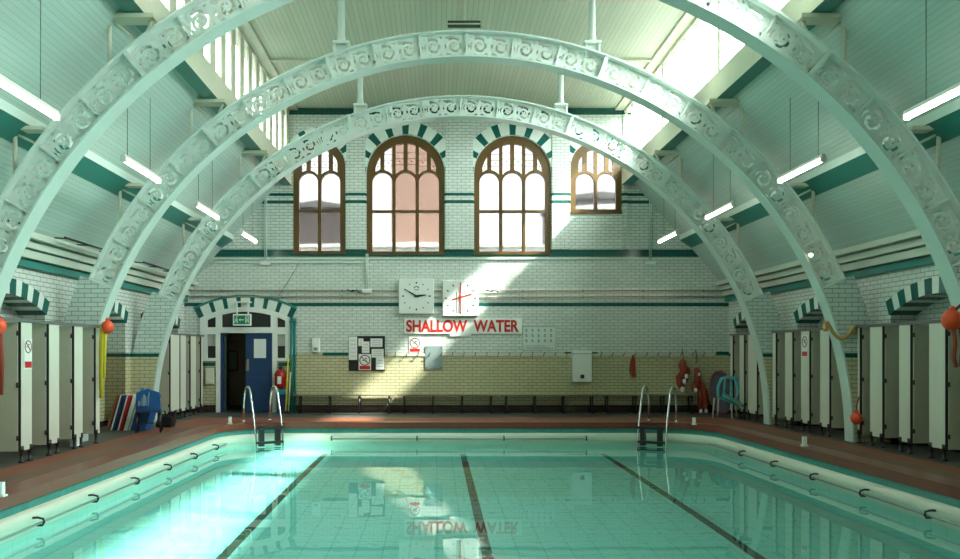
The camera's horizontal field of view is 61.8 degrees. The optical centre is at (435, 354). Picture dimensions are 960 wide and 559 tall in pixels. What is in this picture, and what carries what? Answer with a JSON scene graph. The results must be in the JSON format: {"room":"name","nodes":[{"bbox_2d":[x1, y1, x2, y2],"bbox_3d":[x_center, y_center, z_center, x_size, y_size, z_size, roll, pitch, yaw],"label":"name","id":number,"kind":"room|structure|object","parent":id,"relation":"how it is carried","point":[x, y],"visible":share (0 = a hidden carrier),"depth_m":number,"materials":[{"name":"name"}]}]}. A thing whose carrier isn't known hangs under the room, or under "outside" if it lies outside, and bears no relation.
{"room":"indoor swimming pool","nodes":[
{"label":"indoor swimming pool","id":0,"kind":"room"},
{"bbox_2d":[0,303,157,426],"bbox_3d":[-7.300,-0.130,8.675,0.200,3.580,25.550,0,0,0],"label":"wall","id":1,"kind":"structure","parent":0,"point":[5,311],"depth_m":13.76,"materials":[{"name":"tile"}]},
{"bbox_2d":[3,258,183,425],"bbox_3d":[-6.965,-0.130,8.675,0.490,3.380,25.550,0,0,0],"label":"wall","id":2,"kind":"structure","parent":0,"point":[32,294],"depth_m":17.10,"materials":[{"name":"tile"}]},
{"bbox_2d":[0,222,197,295],"bbox_3d":[-6.575,-1.750,8.675,0.390,0.380,25.550,0,0,0],"label":"trim","id":3,"kind":"structure","parent":2,"relation":"attached to","point":[40,248],"depth_m":14.51,"materials":[{"name":"paint"}]},
{"bbox_2d":[17,259,187,300],"bbox_3d":[-6.710,-1.475,8.675,0.120,0.110,25.550,0,0,0],"label":"trim","id":4,"kind":"structure","parent":2,"relation":"attached to","point":[22,263],"depth_m":14.40,"materials":[{"name":"teal paint"}]},
{"bbox_2d":[0,0,278,278],"bbox_3d":[-5.910,-3.357,8.675,3.680,3.187,25.550,0,0,0],"label":"ceiling","id":5,"kind":"structure","parent":0,"point":[74,33],"depth_m":12.94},
{"bbox_2d":[0,0,60,120],"bbox_3d":[-4.600,-3.476,8.955,0.080,1.292,1.540,0,0,0],"label":"fluorescent light","id":6,"kind":"object","parent":5,"relation":"hanging from","point":[7,84],"visible":1,"depth_m":9.08,"materials":[{"name":"white plastic"}]},
{"bbox_2d":[120,82,161,183],"bbox_3d":[-4.600,-3.476,12.525,0.080,1.292,1.540,0,0,0],"label":"fluorescent light","id":7,"kind":"object","parent":5,"relation":"hanging from","point":[124,158],"visible":0.96,"depth_m":12.44,"materials":[{"name":"white"}]},
{"bbox_2d":[194,141,219,219],"bbox_3d":[-4.600,-3.476,16.095,0.080,1.292,1.540,0,0,0],"label":"fluorescent light","id":8,"kind":"object","parent":5,"relation":"hanging from","point":[197,203],"visible":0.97,"depth_m":15.80,"materials":[{"name":"white"}]},
{"bbox_2d":[226,333,245,405],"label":"door","id":9,"kind":"structure","parent":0,"point":[235,380],"depth_m":24.45,"materials":[{"name":"black wood"}]},
{"bbox_2d":[184,108,728,411],"bbox_3d":[0.550,-2.590,21.675,16.400,8.300,0.450,0,0,0],"label":"wall","id":10,"kind":"structure","parent":0,"point":[596,324],"depth_m":21.45,"materials":[{"name":"brick"}]},
{"bbox_2d":[0,98,232,247],"bbox_3d":[-5.640,-3.020,8.675,0.420,0.440,25.550,0,0,0],"label":"trim","id":11,"kind":"structure","parent":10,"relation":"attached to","point":[93,168],"depth_m":13.15,"materials":[{"name":"teal paint"}]},
{"bbox_2d":[113,0,290,184],"bbox_3d":[-4.015,-4.765,8.675,0.270,0.450,25.550,0,0,0],"label":"trim","id":12,"kind":"structure","parent":10,"relation":"attached to","point":[196,69],"depth_m":13.58,"materials":[{"name":"beige paint"}]},
{"bbox_2d":[167,0,215,70],"bbox_3d":[-4.060,-5.800,12.525,0.260,1.680,3.570,0,0,0],"label":"window","id":13,"kind":"structure","parent":12,"relation":"on","point":[171,4],"depth_m":13.56,"materials":[{"name":"glass"}]},
{"bbox_2d":[216,0,259,126],"bbox_3d":[-4.060,-5.800,16.095,0.260,1.680,3.570,0,0,0],"label":"window","id":14,"kind":"structure","parent":12,"relation":"on","point":[237,38],"depth_m":16.12,"materials":[{"name":"white glass"}]},
{"bbox_2d":[193,295,296,411],"bbox_3d":[-5.101,-0.018,21.805,2.778,3.156,0.810,0,0,0],"label":"door","id":15,"kind":"structure","parent":10,"relation":"in","point":[268,336],"depth_m":21.44,"materials":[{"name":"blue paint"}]},
{"bbox_2d":[233,301,251,325],"bbox_3d":[-5.135,-1.079,21.296,0.483,0.647,0.267,0,0,0],"label":"exit sign","id":16,"kind":"object","parent":15,"relation":"hanging from","point":[238,319],"visible":1,"depth_m":21.17,"materials":[{"name":"white paint"}]},
{"bbox_2d":[275,367,286,387],"bbox_3d":[-4.138,0.619,21.291,0.308,0.575,0.318,0,0,0],"label":"fire extinguisher","id":17,"kind":"object","parent":15,"relation":"attached to","point":[280,375],"visible":0.96,"depth_m":21.17,"materials":[{"name":"metal"}]},
{"bbox_2d":[261,197,270,264],"bbox_3d":[-4.558,-3.317,21.413,0.260,1.850,0.095,0,0,0],"label":"conduit","id":18,"kind":"object","parent":10,"relation":"attached to","point":[264,262],"visible":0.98,"depth_m":21.39,"materials":[{"name":"white paint"}]},
{"bbox_2d":[252,62,288,161],"bbox_3d":[-4.060,-5.800,19.665,0.260,1.680,3.570,0,0,0],"label":"window","id":19,"kind":"structure","parent":10,"relation":"in","point":[264,77],"depth_m":19.69,"materials":[{"name":"white glass"}]},
{"bbox_2d":[289,318,296,412],"bbox_3d":[-3.820,0.295,21.385,0.190,2.531,0.110,0,0,0],"label":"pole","id":20,"kind":"object","parent":10,"relation":"attached to","point":[291,321],"visible":0.95,"depth_m":21.34,"materials":[{"name":"metal"}]},
{"bbox_2d":[284,127,345,253],"bbox_3d":[-3.130,-4.381,21.520,2.114,3.389,0.200,0,0,0],"label":"window","id":21,"kind":"structure","parent":10,"relation":"in","point":[319,183],"depth_m":21.55,"materials":[{"name":"glass"}]},
{"bbox_2d":[346,108,364,249],"bbox_3d":[-2.145,-4.687,21.435,0.509,3.786,0.070,0,0,0],"label":"wall","id":22,"kind":"structure","parent":10,"relation":"attached to","point":[355,149],"depth_m":21.40,"materials":[{"name":"brick"}]},
{"bbox_2d":[349,336,384,370],"bbox_3d":[-1.853,-0.019,21.440,0.971,0.938,0.050,0,0,0],"label":"board","id":23,"kind":"object","parent":10,"relation":"attached to","point":[373,345],"visible":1,"depth_m":21.42,"materials":[{"name":"black plastic"}]},
{"bbox_2d":[359,354,370,369],"bbox_3d":[-1.904,0.209,21.404,0.335,0.429,0.012,0,0,0],"label":"sign","id":24,"kind":"object","parent":23,"relation":"attached to","point":[364,359],"visible":1,"depth_m":21.40,"materials":[{"name":"plastic"}]},
{"bbox_2d":[365,123,445,254],"bbox_3d":[-0.818,-4.452,21.520,2.797,3.557,0.200,0,0,0],"label":"window","id":25,"kind":"structure","parent":10,"relation":"in","point":[405,174],"depth_m":21.55,"materials":[{"name":"glass"}]},
{"bbox_2d":[409,337,420,352],"bbox_3d":[-0.563,-0.253,21.439,0.322,0.416,0.012,0,0,0],"label":"sign","id":26,"kind":"object","parent":10,"relation":"attached to","point":[414,342],"visible":1,"depth_m":21.44,"materials":[{"name":"plastic"}]},
{"bbox_2d":[399,279,433,313],"bbox_3d":[-0.523,-1.547,21.374,0.938,0.938,0.152,0,0,0],"label":"wall clock","id":27,"kind":"object","parent":10,"relation":"attached to","point":[416,296],"visible":1,"depth_m":21.32,"materials":[{"name":"white paint"}]},
{"bbox_2d":[425,346,442,368],"bbox_3d":[-0.054,0.092,21.439,0.466,0.625,0.042,0,0,0],"label":"metal plate","id":28,"kind":"object","parent":10,"relation":"attached to","point":[434,361],"visible":1,"depth_m":21.43,"materials":[{"name":"metal"}]},
{"bbox_2d":[212,258,700,258],"bbox_3d":[0.550,-2.560,21.435,13.200,0.040,0.050,0,0,0],"label":"trim","id":29,"kind":"structure","parent":10,"relation":"attached to","point":[212,258],"depth_m":21.41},
{"bbox_2d":[191,289,724,291],"bbox_3d":[0.711,-1.703,21.414,14.506,0.060,0.072,0,0,0],"label":"pipe","id":30,"kind":"object","parent":10,"relation":"attached to","point":[221,290],"visible":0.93,"depth_m":21.38,"materials":[{"name":"metal"}]},
{"bbox_2d":[445,108,472,249],"bbox_3d":[0.623,-4.687,21.435,0.737,3.786,0.070,0,0,0],"label":"wall","id":31,"kind":"structure","parent":10,"relation":"attached to","point":[458,133],"depth_m":21.40,"materials":[{"name":"brick"}]},
{"bbox_2d":[226,0,699,109],"bbox_3d":[0.550,-6.572,8.675,9.120,0.065,25.550,0,0,0],"label":"trim","id":32,"kind":"structure","parent":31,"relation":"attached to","point":[686,19],"depth_m":17.57,"materials":[{"name":"beige paint"}]},
{"bbox_2d":[191,296,727,297],"bbox_3d":[0.711,-1.539,21.414,14.506,0.060,0.072,0,0,0],"label":"pipe","id":33,"kind":"object","parent":10,"relation":"attached to","point":[191,296],"visible":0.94,"depth_m":21.38,"materials":[{"name":"metal"}]},
{"bbox_2d":[443,280,477,315],"bbox_3d":[0.651,-1.494,21.372,0.952,0.952,0.156,0,0,0],"label":"clock","id":34,"kind":"object","parent":10,"relation":"attached to","point":[460,297],"visible":1,"depth_m":21.32,"materials":[{"name":"white paint"}]},
{"bbox_2d":[404,318,521,335],"bbox_3d":[0.724,-0.721,21.426,3.150,0.486,0.048,0,0,0],"label":"sign","id":35,"kind":"object","parent":10,"relation":"attached to","point":[452,326],"visible":1,"depth_m":21.41,"materials":[{"name":"white paint"}]},
{"bbox_2d":[473,123,551,254],"bbox_3d":[2.051,-4.445,21.520,2.770,3.544,0.200,0,0,0],"label":"window","id":36,"kind":"structure","parent":10,"relation":"in","point":[512,174],"depth_m":21.55,"materials":[{"name":"glass"}]},
{"bbox_2d":[522,326,555,350],"bbox_3d":[2.768,-0.421,21.437,0.898,0.644,0.026,0,0,0],"label":"poster","id":37,"kind":"object","parent":10,"relation":"attached to","point":[534,338],"visible":1,"depth_m":21.43,"materials":[{"name":"paper"}]},
{"bbox_2d":[388,352,713,356],"bbox_3d":[3.083,0.004,21.393,8.741,0.118,0.115,0,0,0],"label":"hook rail","id":38,"kind":"object","parent":10,"relation":"attached to","point":[395,353],"visible":1,"depth_m":21.43,"materials":[{"name":"paint"}]},
{"bbox_2d":[676,350,690,391],"bbox_3d":[6.584,0.449,21.274,0.384,1.124,0.253,0,0,0],"label":"life vest","id":39,"kind":"object","parent":38,"relation":"hanging from","point":[682,377],"visible":1,"depth_m":21.22,"materials":[{"name":"fabric"}]},
{"bbox_2d":[691,350,708,412],"bbox_3d":[7.018,0.740,21.276,0.462,1.707,0.250,0,0,0],"label":"life vest","id":40,"kind":"object","parent":38,"relation":"hanging from","point":[698,386],"visible":0.96,"depth_m":21.22,"materials":[{"name":"fabric"}]},
{"bbox_2d":[552,108,569,249],"bbox_3d":[3.345,-4.687,21.435,0.469,3.786,0.070,0,0,0],"label":"wall","id":41,"kind":"structure","parent":10,"relation":"attached to","point":[560,146],"depth_m":21.40,"materials":[{"name":"tile"}]},
{"bbox_2d":[572,350,591,381],"bbox_3d":[3.894,0.316,21.373,0.531,0.858,0.183,0,0,0],"label":"upper cabinet","id":42,"kind":"object","parent":10,"relation":"attached to","point":[581,359],"visible":1,"depth_m":21.29,"materials":[{"name":"white metal"}]},
{"bbox_2d":[570,128,630,213],"bbox_3d":[4.297,-4.911,21.520,2.087,2.304,0.200,0,0,0],"label":"window","id":43,"kind":"structure","parent":10,"relation":"in","point":[596,180],"depth_m":21.50,"materials":[{"name":"glass"}]},
{"bbox_2d":[623,110,627,249],"bbox_3d":[5.074,-4.687,21.435,0.121,3.786,0.070,0,0,0],"label":"pipe","id":44,"kind":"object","parent":10,"relation":"attached to","point":[625,186],"depth_m":21.40,"materials":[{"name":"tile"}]},
{"bbox_2d":[624,62,671,159],"bbox_3d":[5.160,-5.800,19.665,0.260,1.680,3.570,0,0,0],"label":"window","id":45,"kind":"structure","parent":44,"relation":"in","point":[632,106],"depth_m":20.01,"materials":[{"name":"white glass"}]},
{"bbox_2d":[661,0,718,126],"bbox_3d":[5.160,-5.800,16.095,0.260,1.680,3.570,0,0,0],"label":"window","id":46,"kind":"structure","parent":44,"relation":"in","point":[690,34],"depth_m":16.24,"materials":[{"name":"white glass"}]},
{"bbox_2d":[622,0,844,184],"bbox_3d":[5.115,-4.765,8.675,0.270,0.450,25.550,0,0,0],"label":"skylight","id":47,"kind":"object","parent":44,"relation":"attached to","point":[746,64],"depth_m":13.55,"materials":[{"name":"beige paint"}]},
{"bbox_2d":[719,0,773,69],"bbox_3d":[5.160,-5.800,12.525,0.260,1.680,3.570,0,0,0],"label":"window","id":48,"kind":"structure","parent":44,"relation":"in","point":[771,2],"depth_m":14.25,"materials":[{"name":"glass"}]},
{"bbox_2d":[680,98,959,247],"bbox_3d":[6.740,-3.020,8.675,0.420,0.440,25.550,0,0,0],"label":"trim","id":49,"kind":"structure","parent":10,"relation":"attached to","point":[945,120],"depth_m":13.12,"materials":[{"name":"teal paint"}]},
{"bbox_2d":[238,0,684,107],"bbox_3d":[0.550,-6.680,8.675,9.500,0.160,25.550,0,0,0],"label":"ceiling","id":50,"kind":"structure","parent":0,"point":[298,28],"depth_m":16.62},
{"bbox_2d":[447,0,480,27],"bbox_3d":[0.511,-6.277,14.610,0.620,0.625,0.100,0,0,0],"label":"ceiling light","id":51,"kind":"object","parent":50,"relation":"hanging from","point":[462,23],"visible":1,"depth_m":14.59,"materials":[{"name":"beige paint"}]},
{"bbox_2d":[0,428,959,543],"bbox_3d":[0.650,2.230,7.275,10.300,1.320,19.850,0,0,0],"label":"basin","id":52,"kind":"object","parent":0,"point":[18,517],"visible":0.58,"depth_m":14.41,"materials":[{"name":"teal tile"}]},
{"bbox_2d":[0,443,226,540],"bbox_3d":[-4.329,1.823,8.700,0.144,0.111,15.400,0,0,0],"label":"rail","id":53,"kind":"object","parent":52,"relation":"attached to","point":[44,521],"visible":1,"depth_m":10.11,"materials":[{"name":"metal"}]},
{"bbox_2d":[331,436,586,440],"bbox_3d":[0.489,1.788,17.029,5.445,0.111,0.144,0,0,0],"label":"rail","id":54,"kind":"object","parent":52,"relation":"attached to","point":[416,438],"visible":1,"depth_m":16.99,"materials":[{"name":"metal"}]},
{"bbox_2d":[0,445,959,558],"bbox_3d":[0.650,1.940,7.275,10.200,0.001,19.750,0,0,0],"label":"gutter","id":55,"kind":"object","parent":52,"relation":"in","point":[267,501],"visible":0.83,"depth_m":9.93,"materials":[{"name":"tile"}]},
{"bbox_2d":[709,443,959,526],"bbox_3d":[5.629,1.823,8.700,0.144,0.111,15.400,0,0,0],"label":"rail","id":56,"kind":"object","parent":52,"relation":"attached to","point":[738,453],"visible":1,"depth_m":10.59,"materials":[{"name":"metal"}]},
{"bbox_2d":[0,405,959,485],"bbox_3d":[0.550,1.685,10.275,16.400,0.250,28.750,0,0,0],"label":"floor","id":57,"kind":"structure","parent":0,"point":[11,471],"depth_m":15.74,"materials":[{"name":"tile"}]},
{"bbox_2d":[0,322,32,462],"bbox_3d":[-6.258,0.550,11.593,0.682,2.020,0.383,0,0,0],"label":"changing cubicle","id":58,"kind":"object","parent":57,"relation":"on","point":[16,399],"visible":1,"depth_m":11.43,"materials":[{"name":"black plastic"}]},
{"bbox_2d":[24,339,31,368],"bbox_3d":[-5.942,0.000,11.653,0.012,0.440,0.220,0,0,0],"label":"sign","id":59,"kind":"object","parent":58,"relation":"attached to","point":[27,342],"visible":1,"depth_m":11.64,"materials":[{"name":"paper"}]},
{"bbox_2d":[32,324,59,455],"bbox_3d":[-6.185,0.550,12.301,0.788,2.020,0.334,0,0,-33],"label":"changing cubicle","id":60,"kind":"object","parent":57,"relation":"on","point":[45,337],"visible":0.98,"depth_m":12.26,"materials":[{"name":"black plastic"}]},
{"bbox_2d":[0,316,99,327],"bbox_3d":[-5.966,-0.490,12.548,0.057,0.060,3.220,0,0,0],"label":"rail","id":61,"kind":"object","parent":60,"relation":"on","point":[4,318],"visible":0.83,"depth_m":12.26,"materials":[{"name":"black metal"}]},
{"bbox_2d":[59,326,83,448],"bbox_3d":[-6.258,0.550,13.277,0.682,2.020,0.397,0,0,0],"label":"changing cubicle","id":62,"kind":"object","parent":57,"relation":"on","point":[70,337],"visible":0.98,"depth_m":13.12,"materials":[{"name":"black plastic"}]},
{"bbox_2d":[83,328,99,442],"bbox_3d":[-6.258,0.550,14.043,0.683,2.020,0.222,0,0,0],"label":"changing cubicle","id":63,"kind":"object","parent":57,"relation":"on","point":[91,400],"visible":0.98,"depth_m":13.95,"materials":[{"name":"black plastic"}]},
{"bbox_2d":[106,394,124,430],"bbox_3d":[-6.617,1.200,16.540,0.252,0.720,0.420,0,0,0],"label":"kickboard","id":64,"kind":"object","parent":57,"relation":"on","point":[114,407],"visible":0.62,"depth_m":16.33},
{"bbox_2d":[110,394,131,430],"bbox_3d":[-6.504,1.198,16.540,0.275,0.725,0.440,0,0,0],"label":"kickboard","id":65,"kind":"object","parent":57,"relation":"on","point":[122,399],"visible":0.73,"depth_m":16.33,"materials":[{"name":"blue plastic"}]},
{"bbox_2d":[117,394,135,430],"bbox_3d":[-6.366,1.198,16.540,0.275,0.725,0.440,0,0,0],"label":"kickboard","id":66,"kind":"object","parent":57,"relation":"on","point":[127,404],"visible":0.57,"depth_m":16.33,"materials":[{"name":"white paint"}]},
{"bbox_2d":[123,395,135,430],"bbox_3d":[-6.241,1.198,16.540,0.275,0.725,0.440,0,0,0],"label":"kickboard","id":67,"kind":"object","parent":57,"relation":"on","point":[133,402],"visible":0.4,"depth_m":16.33,"materials":[{"name":"white plastic"}]},
{"bbox_2d":[129,394,160,430],"bbox_3d":[-6.006,1.198,16.540,0.520,0.725,0.440,0,0,0],"label":"kickboard","id":68,"kind":"object","parent":57,"relation":"on","point":[146,417],"visible":0.52,"depth_m":16.33,"materials":[{"name":"blue plastic"}]},
{"bbox_2d":[135,389,162,432],"bbox_3d":[-5.753,1.122,16.049,0.496,0.881,0.560,0,0,-15],"label":"plastic chair","id":69,"kind":"object","parent":57,"relation":"on","point":[154,406],"visible":1,"depth_m":15.84,"materials":[{"name":"blue plastic"}]},
{"bbox_2d":[155,409,177,426],"bbox_3d":[-5.765,1.373,17.150,0.437,0.374,0.260,0,0,0],"label":"bag","id":70,"kind":"object","parent":57,"relation":"on","point":[169,420],"visible":0.91,"depth_m":17.03,"materials":[{"name":"fabric"}]},
{"bbox_2d":[157,335,179,418],"bbox_3d":[-6.508,0.550,18.985,0.683,2.020,0.709,0,0,0],"label":"changing cubicle","id":71,"kind":"object","parent":57,"relation":"on","point":[169,381],"visible":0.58,"depth_m":18.67,"materials":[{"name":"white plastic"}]},
{"bbox_2d":[179,335,186,418],"bbox_3d":[-6.508,0.550,19.595,0.683,2.020,0.496,0,0,0],"label":"changing cubicle","id":72,"kind":"object","parent":57,"relation":"on","point":[182,339],"visible":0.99,"depth_m":19.57,"materials":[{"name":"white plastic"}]},
{"bbox_2d":[186,336,196,415],"bbox_3d":[-6.509,0.550,20.411,0.683,2.020,0.517,0,0,0],"label":"changing cubicle","id":73,"kind":"object","parent":57,"relation":"on","point":[190,340],"visible":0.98,"depth_m":20.23,"materials":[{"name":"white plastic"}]},
{"bbox_2d":[196,337,202,412],"bbox_3d":[-6.508,0.550,21.162,0.683,2.020,0.214,0,0,0],"label":"changing cubicle","id":74,"kind":"object","parent":57,"relation":"on","point":[199,340],"visible":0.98,"depth_m":21.07,"materials":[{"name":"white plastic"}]},
{"bbox_2d":[241,385,283,447],"bbox_3d":[-3.686,1.694,17.079,0.690,2.034,0.898,0,0,-33],"label":"pool ladder","id":75,"kind":"object","parent":57,"relation":"on","point":[261,442],"visible":0.73,"depth_m":16.82,"materials":[{"name":"silver metal"}]},
{"bbox_2d":[276,389,287,412],"bbox_3d":[-4.089,1.250,21.230,0.280,0.620,0.280,0,0,0],"label":"waste bin","id":76,"kind":"object","parent":57,"relation":"on","point":[282,392],"visible":0.83,"depth_m":21.10,"materials":[{"name":"blue plastic"}]},
{"bbox_2d":[293,394,395,412],"bbox_3d":[-2.420,1.315,21.218,2.707,0.490,0.375,0,0,0],"label":"bench","id":77,"kind":"object","parent":57,"relation":"on","point":[299,395],"visible":1,"depth_m":21.07,"materials":[{"name":"brown wood"}]},
{"bbox_2d":[398,394,497,412],"bbox_3d":[0.308,1.315,21.218,2.640,0.490,0.375,0,0,0],"label":"bench","id":78,"kind":"object","parent":57,"relation":"on","point":[403,395],"visible":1,"depth_m":21.06,"materials":[{"name":"brown wood"}]},
{"bbox_2d":[131,59,789,424],"bbox_3d":[0.550,-2.500,17.880,14.900,8.120,0.320,0,0,0],"label":"arch","id":79,"kind":"object","parent":57,"relation":"on","point":[759,310],"visible":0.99,"depth_m":17.86,"materials":[{"name":"metal"}]},
{"bbox_2d":[60,0,879,441],"bbox_3d":[0.550,-2.500,14.310,14.900,8.120,0.320,0,0,0],"label":"arch","id":80,"kind":"object","parent":57,"relation":"on","point":[840,299],"visible":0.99,"depth_m":14.29,"materials":[{"name":"metal"}]},
{"bbox_2d":[99,318,113,397],"bbox_3d":[-5.772,0.065,14.053,0.226,1.415,0.220,0,0,42],"label":"float","id":81,"kind":"object","parent":80,"relation":"hanging from","point":[107,326],"visible":1,"depth_m":14.03,"materials":[{"name":"orange plastic"}]},
{"bbox_2d":[822,321,856,340],"bbox_3d":[7.106,-0.411,14.082,0.604,0.342,0.107,0,0,0],"label":"rope","id":82,"kind":"object","parent":80,"relation":"hanging from","point":[826,325],"visible":1,"depth_m":14.04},
{"bbox_2d":[0,0,959,311],"bbox_3d":[0.550,-2.500,10.740,14.900,8.120,0.320,0,0,0],"label":"arch","id":83,"kind":"object","parent":57,"relation":"on","point":[936,241],"visible":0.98,"depth_m":10.72,"materials":[{"name":"metal"}]},
{"bbox_2d":[0,318,6,394],"bbox_3d":[-5.784,-0.022,10.469,0.338,1.311,0.220,0,0,21],"label":"float","id":84,"kind":"object","parent":83,"relation":"hanging from","point":[3,326],"visible":1,"depth_m":10.44,"materials":[{"name":"orange plastic"}]},
{"bbox_2d":[941,304,959,367],"bbox_3d":[6.863,-0.270,10.500,0.436,0.895,0.260,0,0,0],"label":"float","id":85,"kind":"object","parent":83,"relation":"hanging from","point":[950,319],"visible":1,"depth_m":10.47,"materials":[{"name":"orange plastic"}]},
{"bbox_2d":[0,421,959,510],"bbox_3d":[0.650,1.525,7.275,10.840,0.130,20.390,0,0,0],"label":"kerb","id":86,"kind":"object","parent":57,"relation":"on","point":[23,491],"visible":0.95,"depth_m":12.76,"materials":[{"name":"tile"}]},
{"bbox_2d":[499,394,598,412],"bbox_3d":[2.990,1.315,21.218,2.613,0.490,0.375,0,0,0],"label":"bench","id":87,"kind":"object","parent":57,"relation":"on","point":[505,395],"visible":1,"depth_m":21.07,"materials":[{"name":"brown wood"}]},
{"bbox_2d":[599,394,698,412],"bbox_3d":[5.631,1.315,21.218,2.560,0.490,0.375,0,0,0],"label":"bench","id":88,"kind":"object","parent":57,"relation":"on","point":[604,395],"visible":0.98,"depth_m":21.12,"materials":[{"name":"brown wood"}]},
{"bbox_2d":[636,385,678,447],"bbox_3d":[4.716,1.694,17.079,0.690,2.034,0.898,0,0,33],"label":"pool ladder","id":89,"kind":"object","parent":57,"relation":"on","point":[642,441],"visible":0.71,"depth_m":16.83,"materials":[{"name":"silver metal"}]},
{"bbox_2d":[708,370,729,413],"bbox_3d":[7.498,1.000,21.075,0.650,1.148,0.364,0,0,0],"label":"float","id":90,"kind":"object","parent":57,"relation":"on","point":[724,407],"visible":0.72,"depth_m":21.06,"materials":[{"name":"grey plastic"}]},
{"bbox_2d":[712,375,743,418],"bbox_3d":[7.175,1.044,19.560,0.757,1.038,0.647,0,0,35],"label":"plastic chair","id":91,"kind":"object","parent":57,"relation":"on","point":[728,398],"visible":0.98,"depth_m":19.67,"materials":[{"name":"teal plastic"}]},
{"bbox_2d":[730,336,739,416],"bbox_3d":[7.729,0.550,20.059,0.683,2.020,0.221,0,0,0],"label":"changing cubicle","id":92,"kind":"object","parent":57,"relation":"on","point":[734,340],"visible":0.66,"depth_m":19.97,"materials":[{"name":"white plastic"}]},
{"bbox_2d":[739,335,747,418],"bbox_3d":[7.729,0.550,19.385,0.683,2.020,0.352,0,0,0],"label":"changing cubicle","id":93,"kind":"object","parent":57,"relation":"on","point":[743,338],"visible":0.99,"depth_m":19.28,"materials":[{"name":"black plastic"}]},
{"bbox_2d":[747,335,762,421],"bbox_3d":[7.729,0.550,18.735,0.683,2.020,0.587,0,0,0],"label":"changing cubicle","id":94,"kind":"object","parent":57,"relation":"on","point":[755,399],"visible":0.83,"depth_m":18.70,"materials":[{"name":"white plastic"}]},
{"bbox_2d":[773,333,784,425],"bbox_3d":[7.729,0.550,17.524,0.683,2.020,0.233,0,0,0],"label":"changing cubicle","id":95,"kind":"object","parent":57,"relation":"on","point":[778,338],"visible":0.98,"depth_m":17.43,"materials":[{"name":"black plastic"}]},
{"bbox_2d":[784,332,800,428],"bbox_3d":[7.729,0.550,16.806,0.683,2.020,0.412,0,0,0],"label":"changing cubicle","id":96,"kind":"object","parent":57,"relation":"on","point":[792,339],"visible":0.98,"depth_m":16.64,"materials":[{"name":"black plastic"}]},
{"bbox_2d":[800,331,819,432],"bbox_3d":[7.729,0.550,16.054,0.683,2.020,0.424,0,0,0],"label":"changing cubicle","id":97,"kind":"object","parent":57,"relation":"on","point":[810,365],"visible":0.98,"depth_m":15.88,"materials":[{"name":"black plastic"}]},
{"bbox_2d":[819,330,843,436],"bbox_3d":[7.728,0.550,15.243,0.682,2.020,0.436,0,0,0],"label":"changing cubicle","id":98,"kind":"object","parent":57,"relation":"on","point":[831,404],"visible":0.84,"depth_m":15.08,"materials":[{"name":"black plastic"}]},
{"bbox_2d":[857,328,869,442],"bbox_3d":[7.729,0.550,14.017,0.683,2.020,0.137,0,0,0],"label":"changing cubicle","id":99,"kind":"object","parent":57,"relation":"on","point":[863,333],"visible":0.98,"depth_m":13.97,"materials":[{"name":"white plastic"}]},
{"bbox_2d":[869,326,898,447],"bbox_3d":[7.729,0.550,13.462,0.683,2.020,0.437,0,0,0],"label":"changing cubicle","id":100,"kind":"object","parent":57,"relation":"on","point":[884,341],"visible":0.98,"depth_m":13.28,"materials":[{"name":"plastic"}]},
{"bbox_2d":[898,325,928,453],"bbox_3d":[7.729,0.550,12.641,0.683,2.020,0.364,0,0,0],"label":"changing cubicle","id":101,"kind":"object","parent":57,"relation":"on","point":[913,339],"visible":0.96,"depth_m":12.49,"materials":[{"name":"black plastic"}]},
{"bbox_2d":[856,319,940,327],"bbox_3d":[7.436,-0.490,12.693,0.057,0.060,2.839,0,0,0],"label":"rail","id":102,"kind":"object","parent":101,"relation":"on","point":[926,321],"visible":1,"depth_m":12.76,"materials":[{"name":"black metal"}]},
{"bbox_2d":[928,323,959,460],"bbox_3d":[7.728,0.550,11.820,0.683,2.020,0.446,0,0,0],"label":"changing cubicle","id":103,"kind":"object","parent":57,"relation":"on","point":[944,379],"visible":0.94,"depth_m":11.70,"materials":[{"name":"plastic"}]},
{"bbox_2d":[634,0,959,279],"bbox_3d":[7.010,-3.357,8.675,3.680,3.187,25.550,0,0,0],"label":"ceiling","id":104,"kind":"structure","parent":0,"point":[886,39],"depth_m":12.96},
{"bbox_2d":[704,151,735,219],"bbox_3d":[5.700,-3.476,16.095,0.080,1.292,1.540,0,0,0],"label":"fluorescent light","id":105,"kind":"object","parent":104,"relation":"hanging from","point":[732,203],"visible":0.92,"depth_m":16.06,"materials":[{"name":"white"}]},
{"bbox_2d":[777,98,826,183],"bbox_3d":[5.700,-3.476,12.525,0.080,1.292,1.540,0,0,0],"label":"fluorescent light","id":106,"kind":"object","parent":104,"relation":"hanging from","point":[820,158],"visible":0.98,"depth_m":12.43,"materials":[{"name":"white plastic"}]},
{"bbox_2d":[902,0,959,120],"bbox_3d":[5.700,-3.476,8.955,0.080,1.292,1.540,0,0,0],"label":"fluorescent light","id":107,"kind":"object","parent":104,"relation":"hanging from","point":[954,90],"visible":1,"depth_m":9.23,"materials":[{"name":"white plastic"}]},
{"bbox_2d":[729,252,950,444],"bbox_3d":[8.065,-0.130,8.675,0.490,3.380,25.550,0,0,0],"label":"wall","id":108,"kind":"structure","parent":0,"point":[895,296],"depth_m":14.16,"materials":[{"name":"tile"}]},
{"bbox_2d":[715,221,959,295],"bbox_3d":[7.675,-1.750,8.675,0.390,0.380,25.550,0,0,0],"label":"trim","id":109,"kind":"structure","parent":108,"relation":"attached to","point":[910,245],"depth_m":14.34,"materials":[{"name":"paint"}]},
{"bbox_2d":[725,252,959,300],"bbox_3d":[7.810,-1.475,8.675,0.120,0.110,25.550,0,0,0],"label":"trim","id":110,"kind":"structure","parent":108,"relation":"attached to","point":[928,260],"depth_m":14.25,"materials":[{"name":"green tile"}]},
{"bbox_2d":[758,297,959,452],"bbox_3d":[8.400,-0.130,8.675,0.200,3.580,25.550,0,0,0],"label":"wall","id":111,"kind":"structure","parent":0,"point":[935,311],"depth_m":13.37,"materials":[{"name":"tile"}]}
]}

